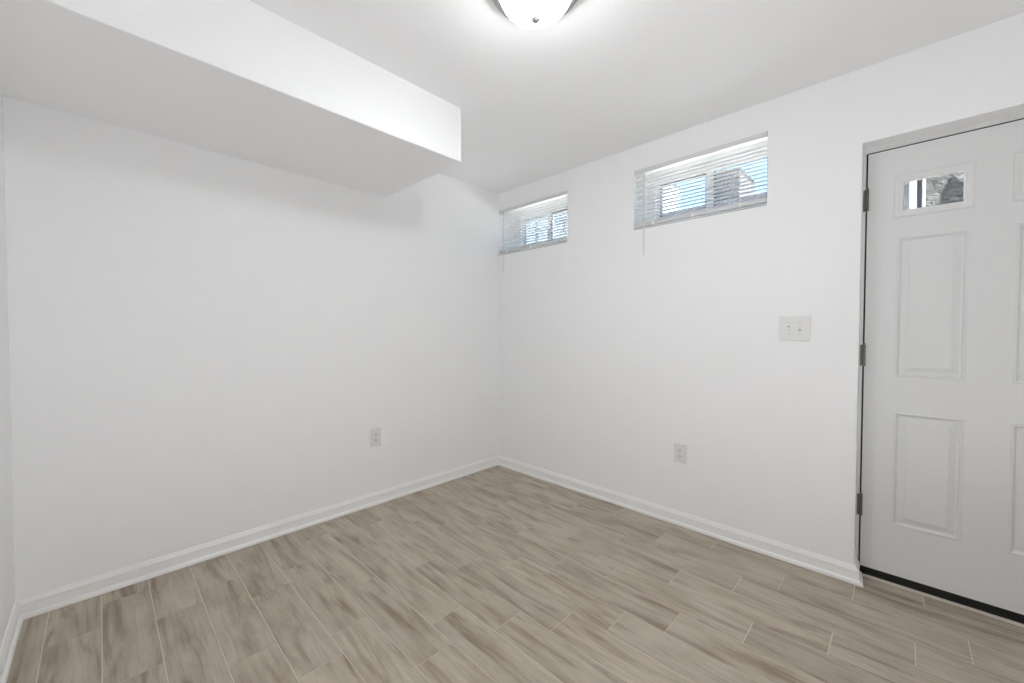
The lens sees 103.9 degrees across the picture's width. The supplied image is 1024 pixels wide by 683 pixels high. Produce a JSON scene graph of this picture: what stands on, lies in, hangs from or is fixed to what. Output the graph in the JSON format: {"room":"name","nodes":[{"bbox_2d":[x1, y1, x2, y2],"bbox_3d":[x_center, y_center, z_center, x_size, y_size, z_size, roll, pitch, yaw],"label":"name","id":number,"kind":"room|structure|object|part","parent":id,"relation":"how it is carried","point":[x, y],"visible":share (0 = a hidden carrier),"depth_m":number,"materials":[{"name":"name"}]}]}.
{"room":"empty basement room","nodes":[
{"label":"empty basement room","id":0,"kind":"room"},
{"bbox_2d":[0,90,14,646],"bbox_3d":[0.190,-0.009,-0.640,6.200,2.350,0.150,1,2,44],"label":"wall","id":1,"kind":"structure","parent":0,"point":[7,568],"depth_m":1.50,"materials":[{"name":"white paint"}]},
{"bbox_2d":[0,600,22,682],"bbox_3d":[0.247,1.124,-0.554,6.200,0.080,0.020,1,2,44],"label":"baseboard","id":2,"kind":"structure","parent":1,"relation":"attached to","point":[8,646],"depth_m":1.43,"materials":[{"name":"white paint"}]},
{"bbox_2d":[0,0,460,196],"bbox_3d":[-1.125,-1.100,1.850,0.809,0.283,1.615,1,2,44],"label":"soffit","id":3,"kind":"structure","parent":0,"point":[239,79],"depth_m":1.57,"materials":[{"name":"white paint"}]},
{"bbox_2d":[3,96,513,599],"bbox_3d":[-1.068,-0.082,2.619,0.150,2.350,3.068,1,2,44],"label":"wall","id":4,"kind":"structure","parent":0,"point":[205,346],"depth_m":2.04,"materials":[{"name":"white paint"}]},
{"bbox_2d":[17,455,497,619],"bbox_3d":[-1.045,1.055,2.549,0.020,0.080,2.668,1,2,44],"label":"baseboard","id":5,"kind":"structure","parent":4,"relation":"attached to","point":[53,599],"depth_m":2.06,"materials":[{"name":"white paint"}]},
{"bbox_2d":[370,428,380,446],"bbox_3d":[-0.911,0.641,2.683,0.010,0.116,0.074,1,2,44],"label":"wall outlet","id":6,"kind":"object","parent":4,"relation":"attached to","point":[375,434],"visible":1,"depth_m":2.68,"materials":[{"name":"white plastic"}]},
{"bbox_2d":[7,465,1023,682],"bbox_3d":[1.257,1.204,0.486,6.200,0.120,2.918,1,2,44],"label":"floor","id":7,"kind":"structure","parent":0,"point":[496,574],"depth_m":1.63,"materials":[{"name":"brown wood"}]},
{"bbox_2d":[249,0,1023,193],"bbox_3d":[1.210,-1.304,0.378,6.500,0.200,3.068,1,2,44],"label":"ceiling","id":8,"kind":"structure","parent":0,"point":[606,78],"depth_m":1.73,"materials":[{"name":"white paint"}]},
{"bbox_2d":[492,0,577,28],"bbox_3d":[0.080,-1.154,1.357,0.327,0.147,0.327,1,2,44],"label":"ceiling lamp","id":9,"kind":"object","parent":8,"relation":"attached to","point":[531,14],"visible":1,"depth_m":1.35,"materials":[{"name":"white glass"}]},
{"bbox_2d":[498,12,1023,564],"bbox_3d":[2.190,-0.049,1.415,6.200,2.350,0.250,1,2,44],"label":"wall","id":10,"kind":"structure","parent":0,"point":[611,355],"depth_m":2.20,"materials":[{"name":"white paint"}]},
{"bbox_2d":[498,242,566,255],"bbox_3d":[0.145,-0.740,3.216,0.733,0.003,0.003,1,2,44],"label":"trim","id":11,"kind":"structure","parent":10,"relation":"attached to","point":[564,242],"depth_m":3.18,"materials":[{"name":"white wood"}]},
{"bbox_2d":[499,190,567,273],"bbox_3d":[0.150,-0.848,3.219,0.727,0.551,0.047,1,2,44],"label":"window blind","id":12,"kind":"object","parent":10,"relation":"attached to","point":[555,197],"visible":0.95,"depth_m":3.20,"materials":[{"name":"white plastic"}]},
{"bbox_3d":[0.157,-0.767,3.228,0.725,0.023,0.025,1,2,44],"label":"rail","id":13,"kind":"part","parent":12,"relation":"part of","materials":[{"name":"white plastic"}]},
{"bbox_2d":[514,201,567,251],"bbox_3d":[0.297,-0.935,3.368,0.733,0.380,0.057,1,2,44],"label":"window","id":14,"kind":"structure","parent":10,"relation":"in","point":[564,201],"depth_m":3.42,"materials":[{"name":"white plastic"}]},
{"bbox_3d":[0.221,-0.939,3.441,0.340,0.282,0.020,1,2,44],"label":"sash","id":15,"kind":"part","parent":14,"relation":"part of","materials":[{"name":"white plastic"}]},
{"bbox_3d":[0.420,-0.934,3.231,0.326,0.282,0.020,1,2,44],"label":"sash","id":16,"kind":"part","parent":14,"relation":"part of","materials":[{"name":"white plastic"}]},
{"bbox_2d":[498,455,862,586],"bbox_3d":[0.769,1.055,2.698,2.412,0.080,0.118,1,2,44],"label":"baseboard","id":17,"kind":"structure","parent":10,"relation":"attached to","point":[837,569],"depth_m":2.29,"materials":[{"name":"white paint"}]},
{"bbox_2d":[674,442,686,463],"bbox_3d":[1.006,0.669,2.400,0.074,0.116,0.010,1,2,44],"label":"wall outlet","id":18,"kind":"object","parent":10,"relation":"attached to","point":[680,450],"visible":1,"depth_m":2.40,"materials":[{"name":"white plastic"}]},
{"bbox_2d":[635,204,766,229],"bbox_3d":[1.052,-0.715,2.333,0.742,0.003,0.003,1,2,44],"label":"trim","id":19,"kind":"structure","parent":10,"relation":"attached to","point":[766,204],"depth_m":2.29,"materials":[{"name":"white wood"}]},
{"bbox_2d":[635,131,767,255],"bbox_3d":[1.058,-0.816,2.336,0.736,0.555,0.047,1,2,44],"label":"window blind","id":20,"kind":"object","parent":10,"relation":"attached to","point":[642,172],"visible":0.98,"depth_m":2.30,"materials":[{"name":"white plastic"}]},
{"bbox_3d":[1.064,-0.742,2.345,0.734,0.023,0.025,1,2,44],"label":"rail","id":21,"kind":"part","parent":20,"relation":"part of","materials":[{"name":"white plastic"}]},
{"bbox_2d":[647,146,767,226],"bbox_3d":[1.205,-0.908,2.485,0.742,0.375,0.057,1,2,44],"label":"window","id":22,"kind":"structure","parent":10,"relation":"in","point":[765,146],"depth_m":2.48,"materials":[{"name":"white plastic"}]},
{"bbox_3d":[1.110,-0.919,2.576,0.364,0.283,0.020,1,2,44],"label":"sash","id":23,"kind":"part","parent":22,"relation":"part of","materials":[{"name":"white plastic"}]},
{"bbox_3d":[1.328,-0.914,2.348,0.356,0.283,0.020,1,2,44],"label":"sash","id":24,"kind":"part","parent":22,"relation":"part of","materials":[{"name":"white plastic"}]},
{"bbox_2d":[779,315,810,340],"bbox_3d":[1.404,-0.065,1.993,0.131,0.127,0.017,1,2,44],"label":"light switch","id":25,"kind":"object","parent":10,"relation":"attached to","point":[791,328],"visible":1,"depth_m":1.99,"materials":[{"name":"white plastic"}]},
{"bbox_2d":[856,113,1023,561],"bbox_3d":[1.989,0.114,1.680,0.794,2.012,0.147,1,2,44],"label":"trim","id":26,"kind":"structure","parent":10,"relation":"attached to","point":[1020,116],"depth_m":1.89,"materials":[{"name":"paint"}]},
{"bbox_2d":[857,119,1023,622],"bbox_3d":[1.924,0.120,1.624,0.779,1.973,0.114,1,2,44],"label":"door","id":27,"kind":"structure","parent":10,"relation":"in","point":[940,501],"depth_m":1.71,"materials":[{"name":"white paint"}]},
{"bbox_3d":[1.823,-0.651,1.735,0.242,0.189,0.028,1,2,44],"label":"light frame","id":28,"kind":"part","parent":27,"relation":"part of","materials":[{"name":"white paint"}]},
{"bbox_3d":[2.066,-0.645,1.498,0.242,0.189,0.028,1,2,44],"label":"light frame","id":29,"kind":"part","parent":27,"relation":"part of","materials":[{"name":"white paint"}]},
{"bbox_2d":[859,570,1023,623],"bbox_3d":[1.996,1.114,1.711,0.768,0.014,0.168,1,2,44],"label":"threshold","id":30,"kind":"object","parent":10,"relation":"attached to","point":[859,570],"depth_m":1.72,"materials":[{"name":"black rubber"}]},
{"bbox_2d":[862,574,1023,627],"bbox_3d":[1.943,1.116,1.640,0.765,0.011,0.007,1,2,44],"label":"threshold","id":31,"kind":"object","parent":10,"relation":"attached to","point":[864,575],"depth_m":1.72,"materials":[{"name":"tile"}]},
{"label":"outside","id":32,"kind":"structure","parent":0,"visible":0},
{"bbox_3d":[0.448,-0.074,24.043,32.150,1.820,29.750,1,2,44],"label":"ground","id":33,"kind":"structure","parent":32,"visible":0},
{"bbox_2d":[526,212,566,245],"bbox_3d":[1.346,-3.291,13.164,3.780,5.084,2.080,1,2,44],"label":"house","id":34,"kind":"structure","parent":33,"relation":"on","point":[566,212],"depth_m":12.17,"materials":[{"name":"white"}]},
{"bbox_2d":[662,185,680,212],"bbox_3d":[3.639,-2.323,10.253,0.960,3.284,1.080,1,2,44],"label":"house","id":35,"kind":"structure","parent":33,"relation":"on","point":[673,185],"depth_m":9.88,"materials":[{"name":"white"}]},
{"bbox_2d":[662,194,766,218],"bbox_3d":[4.696,-1.814,8.396,6.000,2.350,0.080,1,2,44],"label":"wall","id":36,"kind":"structure","parent":33,"relation":"on","point":[762,194],"depth_m":8.56,"materials":[{"name":"grey"}]},
{"bbox_2d":[716,168,754,201],"bbox_3d":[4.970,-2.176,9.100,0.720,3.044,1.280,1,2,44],"label":"brick outbuilding","id":37,"kind":"structure","parent":33,"relation":"on","point":[741,168],"depth_m":8.61,"materials":[{"name":"grey brick"}]},
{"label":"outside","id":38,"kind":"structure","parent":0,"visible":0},
{"bbox_3d":[14.063,1.130,10.816,5.850,0.240,29.750,1,2,44],"label":"well","id":39,"kind":"object","parent":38,"visible":0},
{"bbox_2d":[904,179,925,209],"bbox_3d":[2.345,0.098,2.408,0.162,2.135,0.085,1,2,44],"label":"post","id":40,"kind":"object","parent":39,"relation":"on","point":[914,191],"visible":0.13,"depth_m":2.35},
{"bbox_3d":[2.350,0.113,2.372,0.031,2.105,0.040,1,2,44],"label":"casing","id":41,"kind":"part","parent":40,"relation":"part of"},
{"bbox_3d":[2.389,0.099,2.348,0.014,2.135,0.060,1,2,44],"label":"casing","id":42,"kind":"part","parent":40,"relation":"part of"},
{"bbox_2d":[925,172,963,206],"bbox_3d":[3.291,-0.238,2.399,2.000,2.810,0.340,1,2,44],"label":"stone wall","id":43,"kind":"structure","parent":39,"relation":"on","point":[945,189],"depth_m":2.62,"materials":[{"name":"grey stone"}]}
]}

